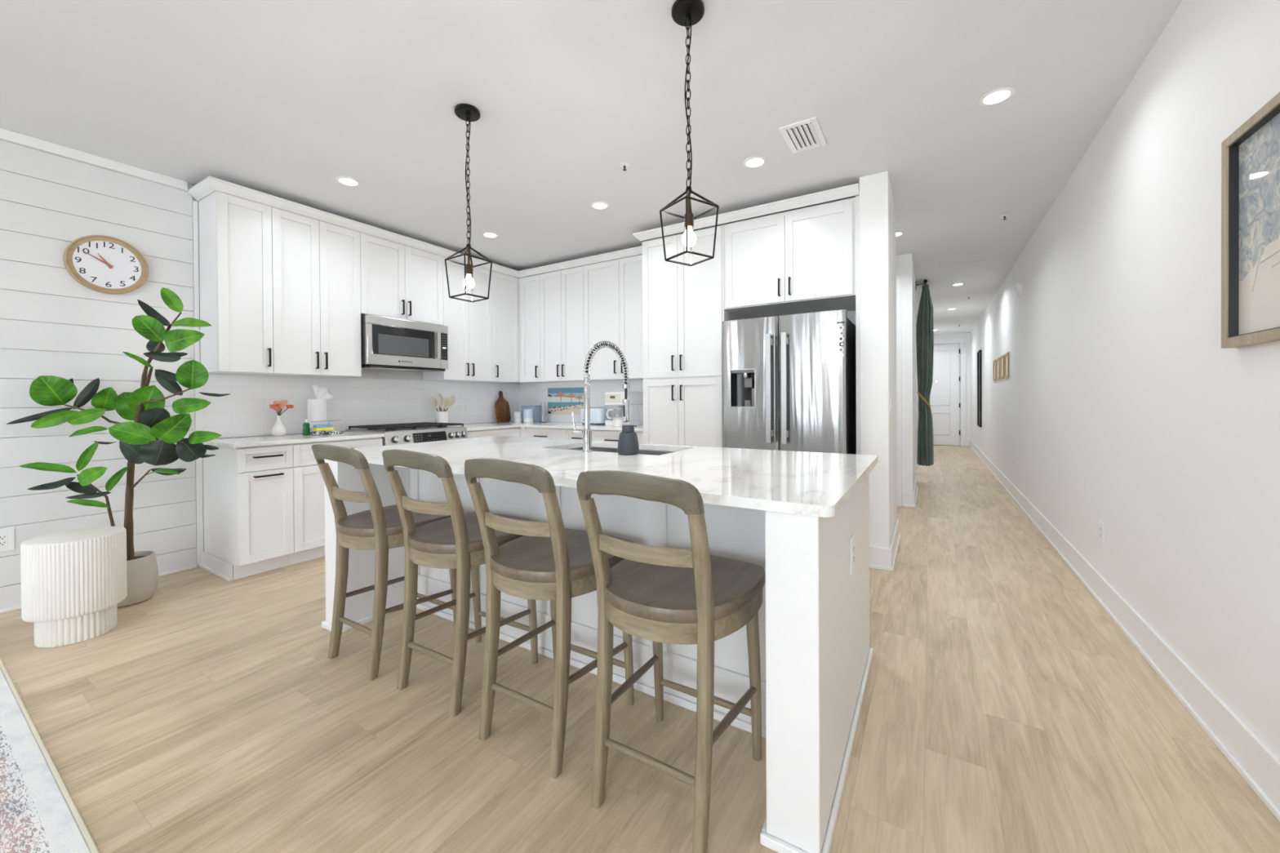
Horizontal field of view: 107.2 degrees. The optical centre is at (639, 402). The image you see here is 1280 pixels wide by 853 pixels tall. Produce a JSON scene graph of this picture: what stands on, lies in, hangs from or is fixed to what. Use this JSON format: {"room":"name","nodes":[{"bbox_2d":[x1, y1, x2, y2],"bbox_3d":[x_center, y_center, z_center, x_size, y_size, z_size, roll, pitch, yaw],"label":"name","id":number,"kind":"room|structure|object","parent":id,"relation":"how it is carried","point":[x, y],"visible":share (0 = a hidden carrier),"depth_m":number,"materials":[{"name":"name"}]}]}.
{"room":"kitchen","nodes":[
{"label":"kitchen","id":0,"kind":"room"},
{"bbox_2d":[0,138,519,608],"bbox_3d":[-3.953,-0.177,2.363,0.150,2.772,9.100,0,0,32],"label":"wall","id":1,"kind":"structure","parent":0,"point":[51,323],"depth_m":3.05,"materials":[{"name":"white paint"}]},
{"bbox_2d":[0,527,14,551],"bbox_3d":[-3.651,0.792,2.701,0.008,0.130,0.085,0,0,32],"label":"power outlet","id":2,"kind":"object","parent":1,"relation":"attached to","point":[7,535],"visible":1,"depth_m":2.71,"materials":[{"name":"white plastic"}]},
{"bbox_2d":[0,533,7,546],"bbox_3d":[-3.648,0.792,2.700,0.002,0.068,0.034,0,0,32],"label":"socket","id":3,"kind":"object","parent":2,"relation":"attached to","point":[3,537],"depth_m":2.70,"materials":[{"name":"white plastic"}]},
{"bbox_2d":[0,128,187,191],"bbox_3d":[-4.754,-1.518,0.905,0.014,0.061,5.800,0,0,32],"label":"trim","id":4,"kind":"structure","parent":1,"relation":"attached to","point":[6,135],"depth_m":2.97,"materials":[{"name":"white paint"}]},
{"bbox_2d":[0,564,197,613],"bbox_3d":[-4.731,1.212,0.934,0.013,0.022,5.826,0,0,32],"label":"baseboard","id":5,"kind":"structure","parent":1,"relation":"attached to","point":[18,606],"depth_m":3.27,"materials":[{"name":"white paint"}]},
{"bbox_2d":[63,235,148,294],"bbox_3d":[-3.428,-0.883,3.041,0.038,0.366,0.366,0,0,32],"label":"wall clock","id":6,"kind":"object","parent":1,"relation":"attached to","point":[106,264],"visible":1,"depth_m":3.03,"materials":[{"name":"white wood"}]},
{"bbox_2d":[192,200,199,362],"bbox_3d":[-3.222,-0.829,3.425,0.017,1.251,0.029,0,0,32],"label":"trim","id":7,"kind":"structure","parent":1,"relation":"attached to","point":[195,204],"depth_m":3.42,"materials":[{"name":"white paint"}]},
{"bbox_2d":[194,386,203,567],"bbox_3d":[-3.212,0.497,3.437,0.017,1.400,0.037,0,0,32],"label":"trim","id":8,"kind":"structure","parent":1,"relation":"attached to","point":[198,417],"depth_m":3.43,"materials":[{"name":"white paint"}]},
{"bbox_2d":[198,191,273,374],"bbox_3d":[-2.960,-0.835,3.470,0.381,1.242,0.319,0,0,32],"label":"upper cabinet","id":9,"kind":"object","parent":1,"relation":"attached to","point":[236,274],"visible":0.99,"depth_m":3.37,"materials":[{"name":"white paint"}]},
{"bbox_2d":[269,403,285,417],"bbox_3d":[-2.952,0.068,3.846,0.008,0.120,0.115,0,0,32],"label":"power outlet","id":10,"kind":"object","parent":1,"relation":"attached to","point":[273,414],"visible":0.38,"depth_m":3.83,"materials":[{"name":"white plastic"}]},
{"bbox_2d":[260,207,361,377],"bbox_3d":[-2.708,-0.839,3.880,0.381,1.242,0.641,0,0,32],"label":"upper cabinet","id":11,"kind":"object","parent":1,"relation":"attached to","point":[316,271],"visible":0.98,"depth_m":3.77,"materials":[{"name":"white paint"}]},
{"bbox_2d":[360,232,443,325],"bbox_3d":[-2.331,-1.118,4.497,0.381,0.697,0.809,0,0,32],"label":"upper cabinet","id":12,"kind":"object","parent":1,"relation":"attached to","point":[398,281],"visible":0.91,"depth_m":4.37,"materials":[{"name":"white paint"}]},
{"bbox_2d":[199,190,515,277],"bbox_3d":[-2.347,-1.494,4.509,0.346,0.052,2.741,0,0,32],"label":"frieze","id":13,"kind":"object","parent":12,"relation":"on","point":[216,190],"visible":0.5,"depth_m":3.89,"materials":[{"name":"white paint"}]},
{"bbox_2d":[360,314,448,372],"bbox_3d":[-2.290,-0.529,4.478,0.471,0.452,0.798,0,0,32],"label":"microwave","id":14,"kind":"object","parent":12,"relation":"attached to","point":[387,344],"visible":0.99,"depth_m":4.31,"materials":[{"name":"silver metal"}]},
{"bbox_2d":[187,176,642,278],"bbox_3d":[-1.817,-1.505,4.575,3.598,0.063,1.593,-1,0,-26],"label":"crown molding","id":15,"kind":"structure","parent":1,"relation":"attached to","point":[210,184],"depth_m":4.09,"materials":[{"name":"white paint"}]},
{"bbox_2d":[422,256,492,382],"bbox_3d":[-1.954,-0.852,5.110,0.381,1.242,0.624,0,0,32],"label":"upper cabinet","id":16,"kind":"object","parent":1,"relation":"attached to","point":[469,324],"visible":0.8,"depth_m":5.01,"materials":[{"name":"white paint"}]},
{"bbox_2d":[462,402,468,413],"bbox_3d":[-1.996,0.063,5.406,0.008,0.120,0.075,0,0,32],"label":"power outlet","id":17,"kind":"object","parent":1,"relation":"attached to","point":[465,405],"visible":1,"depth_m":5.40,"materials":[{"name":"white plastic"}]},
{"bbox_2d":[482,271,518,382],"bbox_3d":[-1.680,-0.856,5.557,0.381,1.242,0.422,0,0,32],"label":"upper cabinet","id":18,"kind":"object","parent":1,"relation":"attached to","point":[504,288],"visible":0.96,"depth_m":5.46,"materials":[{"name":"white paint"}]},
{"bbox_2d":[0,0,1182,335],"bbox_3d":[0.738,-1.659,5.132,6.300,0.100,19.150,0,0,32],"label":"ceiling","id":19,"kind":"structure","parent":0,"point":[282,99],"depth_m":2.51,"materials":[{"name":"white paint"}]},
{"bbox_2d":[335,176,360,186],"bbox_3d":[-2.086,-1.577,3.375,0.152,0.007,0.152,0,0,32],"label":"recessed light","id":20,"kind":"object","parent":19,"relation":"in","point":[348,181],"visible":1,"depth_m":3.37,"materials":[{"name":"white paint"}]},
{"bbox_2d":[444,103,492,302],"bbox_3d":[-0.934,-1.072,2.565,0.179,1.019,0.179,0,0,34],"label":"pendant light","id":21,"kind":"object","parent":19,"relation":"hanging from","point":[464,112],"visible":1,"depth_m":2.56,"materials":[{"name":"black metal"}]},
{"bbox_2d":[466,248,472,275],"bbox_3d":[-0.932,-0.764,2.567,0.038,0.144,0.038,0,0,34],"label":"socket","id":22,"kind":"object","parent":21,"relation":"attached to","point":[468,267],"depth_m":2.56,"materials":[{"name":"brown metal"}]},
{"bbox_2d":[482,231,498,238],"bbox_3d":[-1.422,-1.588,4.487,0.152,0.007,0.152,0,0,32],"label":"recessed light","id":23,"kind":"object","parent":19,"relation":"in","point":[488,234],"visible":1,"depth_m":4.48,"materials":[{"name":"white"}]},
{"bbox_2d":[590,201,608,209],"bbox_3d":[-0.326,-1.590,3.820,0.152,0.007,0.152,0,0,32],"label":"recessed light","id":24,"kind":"object","parent":19,"relation":"in","point":[596,205],"visible":1,"depth_m":3.81,"materials":[{"name":"white"}]},
{"bbox_2d":[659,0,719,266],"bbox_3d":[0.196,-1.079,1.903,0.174,1.010,0.174,-1,0,-34],"label":"pendant light","id":25,"kind":"object","parent":19,"relation":"hanging from","point":[685,13],"visible":1,"depth_m":1.90,"materials":[{"name":"black metal"}]},
{"bbox_2d":[684,192,693,228],"bbox_3d":[0.198,-0.774,1.905,0.038,0.142,0.038,-1,0,-34],"label":"socket","id":26,"kind":"object","parent":25,"relation":"attached to","point":[690,215],"depth_m":1.90,"materials":[{"name":"brown metal"}]},
{"bbox_2d":[742,155,766,168],"bbox_3d":[0.763,-1.593,3.135,0.152,0.007,0.152,0,0,32],"label":"recessed light","id":27,"kind":"object","parent":19,"relation":"in","point":[756,162],"visible":1,"depth_m":3.13,"materials":[{"name":"white plastic"}]},
{"bbox_2d":[778,116,826,153],"bbox_3d":[0.979,-1.588,2.827,0.210,0.014,0.330,0,0,32],"label":"ceiling vent","id":28,"kind":"object","parent":19,"relation":"in","point":[806,135],"visible":1,"depth_m":2.81,"materials":[{"name":"white metal"}]},
{"bbox_2d":[938,259,986,268],"bbox_3d":[3.800,-1.627,5.572,0.460,0.006,0.120,0,0,32],"label":"access panel","id":29,"kind":"object","parent":19,"relation":"attached to","point":[979,261],"visible":1,"depth_m":5.55,"materials":[{"name":"white paint"}]},
{"bbox_2d":[978,87,1015,106],"bbox_3d":[1.864,-1.595,2.466,0.152,0.007,0.152,0,0,32],"label":"recessed light","id":30,"kind":"object","parent":19,"relation":"in","point":[996,96],"visible":1,"depth_m":2.46,"materials":[{"name":"white plastic"}]},
{"bbox_2d":[0,444,1279,852],"bbox_3d":[0.756,1.203,5.150,6.300,0.080,19.150,0,0,32],"label":"floor","id":31,"kind":"structure","parent":0,"point":[1004,709],"depth_m":1.70,"materials":[{"name":"wood"}]},
{"bbox_2d":[0,658,99,852],"bbox_3d":[-2.699,1.206,0.615,3.250,0.010,2.407,0,0,32],"label":"area rug","id":32,"kind":"object","parent":31,"relation":"on","point":[38,814],"visible":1,"depth_m":1.43,"materials":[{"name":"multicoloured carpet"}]},
{"bbox_2d":[20,526,127,648],"bbox_3d":[-2.912,0.944,2.440,0.350,0.517,0.350,0,0,32],"label":"side table","id":33,"kind":"object","parent":31,"relation":"on","point":[73,582],"visible":1,"depth_m":2.34,"materials":[{"name":"white ceramic"}]},
{"bbox_2d":[6,287,231,607],"bbox_3d":[-2.955,0.263,2.773,1.213,1.875,0.368,0,0,5],"label":"fig tree","id":34,"kind":"object","parent":31,"relation":"on","point":[153,435],"visible":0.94,"depth_m":2.75,"materials":[{"name":"green plant"}]},
{"bbox_2d":[199,444,293,581],"bbox_3d":[-2.836,0.747,3.402,0.664,0.897,0.348,0,0,32],"label":"base cabinet","id":35,"kind":"object","parent":31,"relation":"on","point":[248,505],"visible":0.98,"depth_m":3.26,"materials":[{"name":"white paint"}]},
{"bbox_2d":[288,437,382,565],"bbox_3d":[-2.574,0.743,3.829,0.664,0.897,0.651,0,0,32],"label":"base cabinet","id":36,"kind":"object","parent":31,"relation":"on","point":[308,500],"visible":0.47,"depth_m":3.49,"materials":[{"name":"white paint"}]},
{"bbox_2d":[202,431,384,448],"bbox_3d":[-2.672,0.281,3.680,0.659,0.027,1.004,0,0,32],"label":"countertop","id":37,"kind":"structure","parent":36,"relation":"on","point":[243,442],"depth_m":3.48,"materials":[{"name":"stone"}]},
{"bbox_2d":[269,400,293,435],"bbox_3d":[-2.854,0.125,3.762,0.098,0.286,0.164,0,0,32],"label":"flower vase","id":38,"kind":"object","parent":37,"relation":"on","point":[278,428],"visible":1,"depth_m":3.73,"materials":[{"name":"white ceramic"}]},
{"bbox_2d":[302,419,310,435],"bbox_3d":[-2.682,0.203,3.793,0.036,0.126,0.052,0,0,32],"label":"dish soap bottle","id":39,"kind":"object","parent":37,"relation":"on","point":[306,429],"visible":1,"depth_m":3.78,"materials":[{"name":"green plastic"}]},
{"bbox_2d":[307,384,341,427],"bbox_3d":[-2.699,0.059,4.002,0.171,0.412,0.235,0,0,32],"label":"paper towel roll","id":40,"kind":"object","parent":37,"relation":"on","point":[317,408],"visible":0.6,"depth_m":3.94,"materials":[{"name":"white paper"}]},
{"bbox_2d":[310,430,342,435],"bbox_3d":[-2.580,0.249,3.889,0.115,0.031,0.195,0,0,32],"label":"folded cloth","id":41,"kind":"object","parent":37,"relation":"on","point":[313,433],"visible":0.98,"depth_m":3.84,"materials":[{"name":"grey fabric"}]},
{"bbox_2d":[312,426,333,431],"bbox_3d":[-2.596,0.220,3.867,0.070,0.024,0.130,0,0,32],"label":"sponge","id":42,"kind":"object","parent":41,"relation":"on","point":[330,428],"visible":0.9,"depth_m":3.83,"materials":[{"name":"yellow"}]},
{"bbox_2d":[312,424,333,427],"bbox_3d":[-2.598,0.196,3.865,0.068,0.024,0.120,0,0,32],"label":"sponge","id":43,"kind":"object","parent":42,"relation":"on","point":[313,425],"visible":1,"depth_m":3.83,"materials":[{"name":"blue"}]},
{"bbox_2d":[311,444,456,680],"bbox_3d":[-1.217,0.686,2.263,0.473,1.015,0.585,0,0,32],"label":"bar stool","id":44,"kind":"object","parent":31,"relation":"on","point":[380,529],"visible":0.7,"depth_m":2.09,"materials":[{"name":"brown wood"}]},
{"bbox_2d":[345,422,467,445],"bbox_3d":[-2.160,0.659,4.443,0.707,0.892,0.814,0,0,32],"label":"gas range","id":45,"kind":"object","parent":31,"relation":"on","point":[423,432],"visible":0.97,"depth_m":4.26,"materials":[{"name":"silver metal"}]},
{"bbox_2d":[346,426,465,431],"bbox_3d":[-2.191,0.246,4.458,0.624,0.006,0.794,0,0,32],"label":"cooktop","id":46,"kind":"object","parent":45,"relation":"in","point":[419,428],"depth_m":4.25,"materials":[{"name":"black metal"}]},
{"bbox_2d":[382,448,537,716],"bbox_3d":[-0.773,0.685,2.029,0.473,1.015,0.585,0,0,30],"label":"bar stool","id":47,"kind":"object","parent":31,"relation":"on","point":[455,541],"visible":0.88,"depth_m":1.88,"materials":[{"name":"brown wood"}]},
{"bbox_2d":[466,426,520,438],"bbox_3d":[-1.788,0.730,5.143,0.629,0.897,0.750,0,0,32],"label":"base cabinet","id":48,"kind":"object","parent":31,"relation":"on","point":[507,432],"visible":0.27,"depth_m":4.99,"materials":[{"name":"white paint"}]},
{"bbox_2d":[449,421,643,431],"bbox_3d":[-0.945,0.263,4.957,2.268,0.027,1.328,0,0,32],"label":"countertop","id":49,"kind":"structure","parent":48,"relation":"on","point":[469,427],"depth_m":5.05,"materials":[{"name":"stone"}]},
{"bbox_2d":[435,411,448,422],"bbox_3d":[-2.086,0.177,4.976,0.126,0.158,0.126,0,0,32],"label":"utensil crock","id":50,"kind":"object","parent":49,"relation":"on","point":[441,416],"visible":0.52,"depth_m":4.92,"materials":[{"name":"white ceramic"}]},
{"bbox_2d":[429,395,438,411],"bbox_3d":[-2.125,0.086,4.942,0.025,0.297,0.163,0,0,32],"label":"ladle","id":51,"kind":"object","parent":50,"relation":"in","point":[433,402],"visible":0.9,"depth_m":4.90,"materials":[{"name":"brown wood"}]},
{"bbox_2d":[436,395,442,411],"bbox_3d":[-2.085,0.081,4.939,0.012,0.304,0.100,0,0,29],"label":"spatula","id":52,"kind":"object","parent":50,"relation":"in","point":[439,401],"visible":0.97,"depth_m":4.92,"materials":[{"name":"brown wood"}]},
{"bbox_2d":[445,395,454,411],"bbox_3d":[-2.047,0.080,5.016,0.025,0.309,0.188,0,0,32],"label":"spoon","id":53,"kind":"object","parent":50,"relation":"in","point":[451,400],"visible":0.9,"depth_m":5.05,"materials":[{"name":"brown wood"}]},
{"bbox_2d":[494,391,511,422],"bbox_3d":[-1.693,0.054,5.795,0.070,0.383,0.232,0,0,32],"label":"cutting board","id":54,"kind":"object","parent":49,"relation":"on","point":[502,411],"visible":1,"depth_m":5.78,"materials":[{"name":"brown wood"}]},
{"bbox_2d":[514,411,521,422],"bbox_3d":[-1.481,0.182,5.725,0.092,0.130,0.092,0,0,32],"label":"canister","id":55,"kind":"object","parent":49,"relation":"on","point":[517,415],"visible":1,"depth_m":5.68,"materials":[{"name":"white ceramic"}]},
{"bbox_2d":[523,408,533,422],"bbox_3d":[-1.346,0.166,5.695,0.120,0.160,0.120,0,0,32],"label":"canister","id":56,"kind":"object","parent":49,"relation":"on","point":[528,414],"visible":1,"depth_m":5.64,"materials":[{"name":"blue ceramic"}]},
{"bbox_2d":[520,405,540,422],"bbox_3d":[-1.363,0.143,5.887,0.248,0.204,0.138,0,0,32],"label":"tin","id":57,"kind":"object","parent":49,"relation":"on","point":[536,408],"visible":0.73,"depth_m":5.82,"materials":[{"name":"blue metal"}]},
{"bbox_2d":[538,401,546,422],"bbox_3d":[-1.175,0.121,5.707,0.100,0.250,0.100,0,0,32],"label":"glass carafe","id":58,"kind":"object","parent":49,"relation":"on","point":[542,412],"visible":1,"depth_m":5.67,"materials":[{"name":"clear glass"}]},
{"bbox_2d":[580,407,608,424],"bbox_3d":[-0.497,0.153,5.232,0.332,0.183,0.172,0,0,32],"label":"toaster","id":59,"kind":"object","parent":49,"relation":"on","point":[597,415],"visible":0.59,"depth_m":5.14,"materials":[{"name":"white metal"}]},
{"bbox_2d":[613,417,623,426],"bbox_3d":[-0.216,0.200,4.745,0.110,0.092,0.110,0,0,32],"label":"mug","id":60,"kind":"object","parent":49,"relation":"on","point":[617,421],"visible":0.84,"depth_m":4.70,"materials":[{"name":"white ceramic"}]},
{"bbox_2d":[604,391,643,426],"bbox_3d":[-0.164,0.069,5.012,0.319,0.350,0.347,0,0,32],"label":"coffee maker","id":61,"kind":"object","parent":49,"relation":"on","point":[636,398],"visible":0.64,"depth_m":4.91,"materials":[{"name":"white plastic"}]},
{"bbox_2d":[519,426,566,439],"bbox_3d":[-0.920,0.723,5.355,0.668,0.897,0.625,0,0,32],"label":"base cabinet","id":62,"kind":"object","parent":31,"relation":"on","point":[526,432],"visible":0.18,"depth_m":5.10,"materials":[{"name":"white paint"}]},
{"bbox_2d":[464,457,634,778],"bbox_3d":[-0.333,0.684,1.735,0.473,1.015,0.585,0,0,31],"label":"bar stool","id":63,"kind":"object","parent":31,"relation":"on","point":[552,562],"visible":0.87,"depth_m":1.59,"materials":[{"name":"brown wood"}]},
{"bbox_2d":[565,428,593,439],"bbox_3d":[-0.486,0.722,5.088,0.349,0.897,0.625,0,0,32],"label":"base cabinet","id":64,"kind":"object","parent":31,"relation":"on","point":[570,435],"visible":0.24,"depth_m":4.90,"materials":[{"name":"white paint"}]},
{"bbox_2d":[321,458,873,852],"bbox_3d":[-0.295,0.737,2.367,2.528,0.900,1.235,0,0,32],"label":"kitchen island","id":65,"kind":"object","parent":31,"relation":"on","point":[815,654],"visible":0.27,"depth_m":1.72,"materials":[{"name":"white paint"}]},
{"bbox_2d":[352,435,878,517],"bbox_3d":[-0.304,0.271,2.362,2.581,0.028,1.219,0,0,32],"label":"island countertop","id":66,"kind":"structure","parent":65,"relation":"on","point":[815,484],"depth_m":1.91,"materials":[{"name":"stone"}]},
{"bbox_2d":[571,341,629,452],"bbox_3d":[-0.204,-0.040,2.594,0.113,0.589,0.414,0,0,32],"label":"faucet","id":67,"kind":"object","parent":66,"relation":"on","point":[587,432],"visible":1,"depth_m":2.43,"materials":[{"name":"silver metal"}]},
{"bbox_2d":[566,446,675,455],"bbox_3d":[-0.125,0.386,2.636,0.800,0.206,0.453,0,0,32],"label":"sink","id":68,"kind":"object","parent":66,"relation":"in","point":[593,448],"visible":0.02,"depth_m":2.88,"materials":[{"name":"silver metal"}]},
{"bbox_2d":[617,425,639,455],"bbox_3d":[-0.058,0.185,2.319,0.106,0.142,0.106,0,0,32],"label":"soap dispenser","id":69,"kind":"object","parent":66,"relation":"on","point":[628,442],"visible":1,"depth_m":2.28,"materials":[{"name":"grey ceramic"}]},
{"bbox_2d":[849,533,854,575],"bbox_3d":[0.765,0.547,1.697,0.008,0.130,0.085,0,0,32],"label":"power outlet","id":70,"kind":"object","parent":65,"relation":"attached to","point":[852,538],"visible":1,"depth_m":1.68,"materials":[{"name":"white plastic"}]},
{"bbox_2d":[591,429,643,443],"bbox_3d":[-0.065,0.721,4.830,0.637,0.897,0.625,0,0,32],"label":"base cabinet","id":71,"kind":"object","parent":31,"relation":"on","point":[597,435],"visible":0.06,"depth_m":4.65,"materials":[{"name":"white paint"}]},
{"bbox_2d":[576,470,765,852],"bbox_3d":[0.096,0.684,1.452,0.473,1.015,0.585,0,0,32],"label":"bar stool","id":72,"kind":"object","parent":31,"relation":"on","point":[659,595],"visible":1,"depth_m":1.32,"materials":[{"name":"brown wood"}]},
{"bbox_2d":[642,225,746,447],"bbox_3d":[0.524,-0.157,4.416,0.797,2.652,0.710,0,0,32],"label":"pantry cabinet","id":73,"kind":"object","parent":31,"relation":"on","point":[683,311],"visible":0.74,"depth_m":4.13,"materials":[{"name":"white paint"}]},
{"bbox_2d":[632,183,859,242],"bbox_3d":[0.826,-1.517,3.974,1.889,0.063,0.335,0,0,32],"label":"crown molding","id":74,"kind":"structure","parent":73,"relation":"on","point":[851,190],"depth_m":3.73,"materials":[{"name":"white paint"}]},
{"bbox_2d":[721,309,856,454],"bbox_3d":[1.242,0.246,3.850,0.916,1.785,0.882,0,0,32],"label":"refrigerator","id":75,"kind":"object","parent":31,"relation":"on","point":[789,381],"visible":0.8,"depth_m":3.48,"materials":[{"name":"silver metal"}]},
{"bbox_2d":[724,195,860,454],"bbox_3d":[1.307,-0.159,3.936,1.036,2.652,0.710,0,0,32],"label":"upper cabinet","id":76,"kind":"object","parent":31,"relation":"on","point":[804,260],"visible":0.88,"depth_m":3.64,"materials":[{"name":"white paint"}]},
{"bbox_2d":[519,310,855,422],"bbox_3d":[0.159,-0.220,5.147,4.250,2.772,0.154,0,0,32],"label":"wall","id":77,"kind":"structure","parent":0,"point":[530,394],"depth_m":5.63,"materials":[{"name":"tile"}]},
{"bbox_2d":[518,274,559,382],"bbox_3d":[-1.231,-0.860,5.685,0.358,1.242,0.370,0,0,32],"label":"upper cabinet","id":78,"kind":"object","parent":77,"relation":"attached to","point":[529,293],"visible":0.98,"depth_m":5.57,"materials":[{"name":"white paint"}]},
{"bbox_2d":[547,387,583,414],"bbox_3d":[-0.894,-0.013,5.694,0.564,0.320,0.015,0,0,32],"label":"print","id":79,"kind":"object","parent":77,"relation":"attached to","point":[562,401],"visible":1,"depth_m":5.69,"materials":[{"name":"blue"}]},
{"bbox_2d":[539,266,596,382],"bbox_3d":[-0.805,-0.861,5.424,0.639,1.242,0.370,0,0,32],"label":"upper cabinet","id":80,"kind":"object","parent":77,"relation":"attached to","point":[562,291],"visible":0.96,"depth_m":5.29,"materials":[{"name":"white paint"}]},
{"bbox_2d":[583,254,643,381],"bbox_3d":[-0.133,-0.862,5.011,0.937,1.242,0.370,0,0,32],"label":"upper cabinet","id":81,"kind":"object","parent":77,"relation":"attached to","point":[613,289],"visible":0.62,"depth_m":4.93,"materials":[{"name":"white paint"}]},
{"bbox_2d":[859,171,897,548],"bbox_3d":[1.890,-0.221,3.719,0.184,2.772,0.920,0,0,32],"label":"wall column","id":82,"kind":"structure","parent":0,"point":[877,215],"depth_m":3.33,"materials":[{"name":"white paint"}]},
{"bbox_2d":[869,519,900,571],"bbox_3d":[1.903,1.090,3.709,0.210,0.150,0.946,0,0,32],"label":"baseboard","id":83,"kind":"structure","parent":82,"relation":"attached to","point":[881,558],"depth_m":3.32,"materials":[{"name":"white paint"}]},
{"bbox_2d":[896,253,915,493],"bbox_3d":[2.591,-0.241,6.192,1.745,2.772,1.370,0,0,32],"label":"wall","id":84,"kind":"structure","parent":0,"point":[904,263],"depth_m":5.19,"materials":[{"name":"white paint"}]},
{"bbox_2d":[896,277,902,506],"bbox_3d":[2.438,-0.109,5.469,1.040,2.520,0.024,0,0,32],"label":"trim","id":85,"kind":"structure","parent":84,"relation":"attached to","point":[899,402],"depth_m":5.20,"materials":[{"name":"white paint"}]},
{"bbox_2d":[902,475,918,507],"bbox_3d":[3.304,1.069,5.753,0.126,0.150,1.396,0,0,32],"label":"baseboard","id":86,"kind":"structure","parent":84,"relation":"attached to","point":[908,500],"depth_m":5.18,"materials":[{"name":"white paint"}]},
{"bbox_2d":[915,315,919,467],"bbox_3d":[5.460,-0.284,10.345,1.195,2.772,4.750,0,0,32],"label":"wall","id":87,"kind":"structure","parent":0,"point":[916,316],"depth_m":8.02,"materials":[{"name":"white paint"}]},
{"bbox_2d":[915,280,918,315],"bbox_3d":[4.177,-1.556,7.171,0.060,0.172,1.978,0,0,32],"label":"trim","id":88,"kind":"structure","parent":87,"relation":"attached to","point":[916,295],"depth_m":7.19,"materials":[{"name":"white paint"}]},
{"bbox_2d":[915,280,927,285],"bbox_3d":[4.256,-1.586,7.112,0.138,0.110,1.958,0,0,32],"label":"curtain rod","id":89,"kind":"object","parent":88,"relation":"attached to","point":[925,282],"visible":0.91,"depth_m":6.28,"materials":[{"name":"black metal"}]},
{"bbox_2d":[915,284,933,466],"bbox_3d":[3.911,-0.367,6.474,0.203,2.435,0.442,0,0,32],"label":"curtain","id":90,"kind":"object","parent":89,"relation":"hanging from","point":[925,322],"visible":1,"depth_m":6.36,"materials":[{"name":"green fabric"}]},
{"bbox_2d":[933,333,970,446],"bbox_3d":[7.238,-0.306,12.129,2.362,2.772,0.149,0,0,32],"label":"wall","id":91,"kind":"structure","parent":0,"point":[967,335],"depth_m":11.56,"materials":[{"name":"white paint"}]},
{"bbox_2d":[929,343,959,445],"bbox_3d":[7.488,-0.186,11.849,0.920,2.508,0.057,0,0,32],"label":"door","id":92,"kind":"structure","parent":91,"relation":"in","point":[944,403],"depth_m":11.76,"materials":[{"name":"white paint"}]},
{"bbox_2d":[933,337,966,446],"bbox_3d":[7.486,-0.250,11.876,1.190,2.660,0.022,0,0,32],"label":"trim","id":93,"kind":"structure","parent":91,"relation":"attached to","point":[962,340],"depth_m":11.59,"materials":[{"name":"white paint"}]},
{"bbox_2d":[970,0,1279,759],"bbox_3d":[3.307,-0.229,3.601,0.150,2.772,18.800,0,0,32],"label":"wall","id":94,"kind":"structure","parent":0,"point":[1121,405],"depth_m":2.01,"materials":[{"name":"white paint"}]},
{"bbox_2d":[977,350,982,426],"bbox_3d":[6.703,-0.264,9.319,0.034,1.490,0.540,0,0,32],"label":"wall mirror","id":95,"kind":"object","parent":94,"relation":"attached to","point":[980,352],"visible":1,"depth_m":9.10,"materials":[{"name":"black metal"}]},
{"bbox_2d":[992,359,996,381],"bbox_3d":[5.419,-0.486,7.207,0.015,0.315,0.310,0,0,32],"label":"picture frame","id":96,"kind":"object","parent":94,"relation":"attached to","point":[994,362],"visible":1,"depth_m":7.23,"materials":[{"name":"brown wood"}]},
{"bbox_2d":[996,357,999,380],"bbox_3d":[5.194,-0.482,6.840,0.015,0.315,0.310,0,0,32],"label":"picture frame","id":97,"kind":"object","parent":94,"relation":"attached to","point":[997,358],"visible":0.95,"depth_m":6.77,"materials":[{"name":"brown wood"}]},
{"bbox_2d":[1000,355,1004,378],"bbox_3d":[4.959,-0.478,6.456,0.015,0.315,0.310,0,0,32],"label":"picture frame","id":98,"kind":"object","parent":94,"relation":"attached to","point":[1002,357],"visible":1,"depth_m":6.43,"materials":[{"name":"brown wood"}]},
{"bbox_2d":[1004,351,1008,377],"bbox_3d":[4.729,-0.474,6.081,0.015,0.315,0.310,0,0,32],"label":"picture frame","id":99,"kind":"object","parent":94,"relation":"attached to","point":[1006,355],"visible":1,"depth_m":6.09,"materials":[{"name":"brown wood"}]},
{"bbox_2d":[1014,280,1022,297],"bbox_3d":[4.154,-1.243,5.183,0.054,0.170,0.170,0,0,32],"label":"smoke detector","id":100,"kind":"object","parent":94,"relation":"attached to","point":[1019,288],"visible":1,"depth_m":5.13,"materials":[{"name":"white plastic"}]},
{"bbox_2d":[1098,520,1104,543],"bbox_3d":[2.701,0.761,2.762,0.008,0.120,0.075,0,0,32],"label":"power outlet","id":101,"kind":"object","parent":94,"relation":"attached to","point":[1101,526],"visible":1,"depth_m":2.75,"materials":[{"name":"white plastic"}]},
{"bbox_2d":[969,440,1279,822],"bbox_3d":[3.196,1.083,3.585,0.026,0.150,18.634,0,0,32],"label":"baseboard","id":102,"kind":"structure","parent":94,"relation":"attached to","point":[1250,756],"depth_m":1.88,"materials":[{"name":"white paint"}]},
{"bbox_2d":[1221,92,1279,348],"bbox_3d":[1.703,-0.516,1.163,0.033,0.683,0.932,0,0,32],"label":"framed print","id":103,"kind":"object","parent":94,"relation":"attached to","point":[1251,154],"visible":1,"depth_m":1.46,"materials":[{"name":"brown wood"}]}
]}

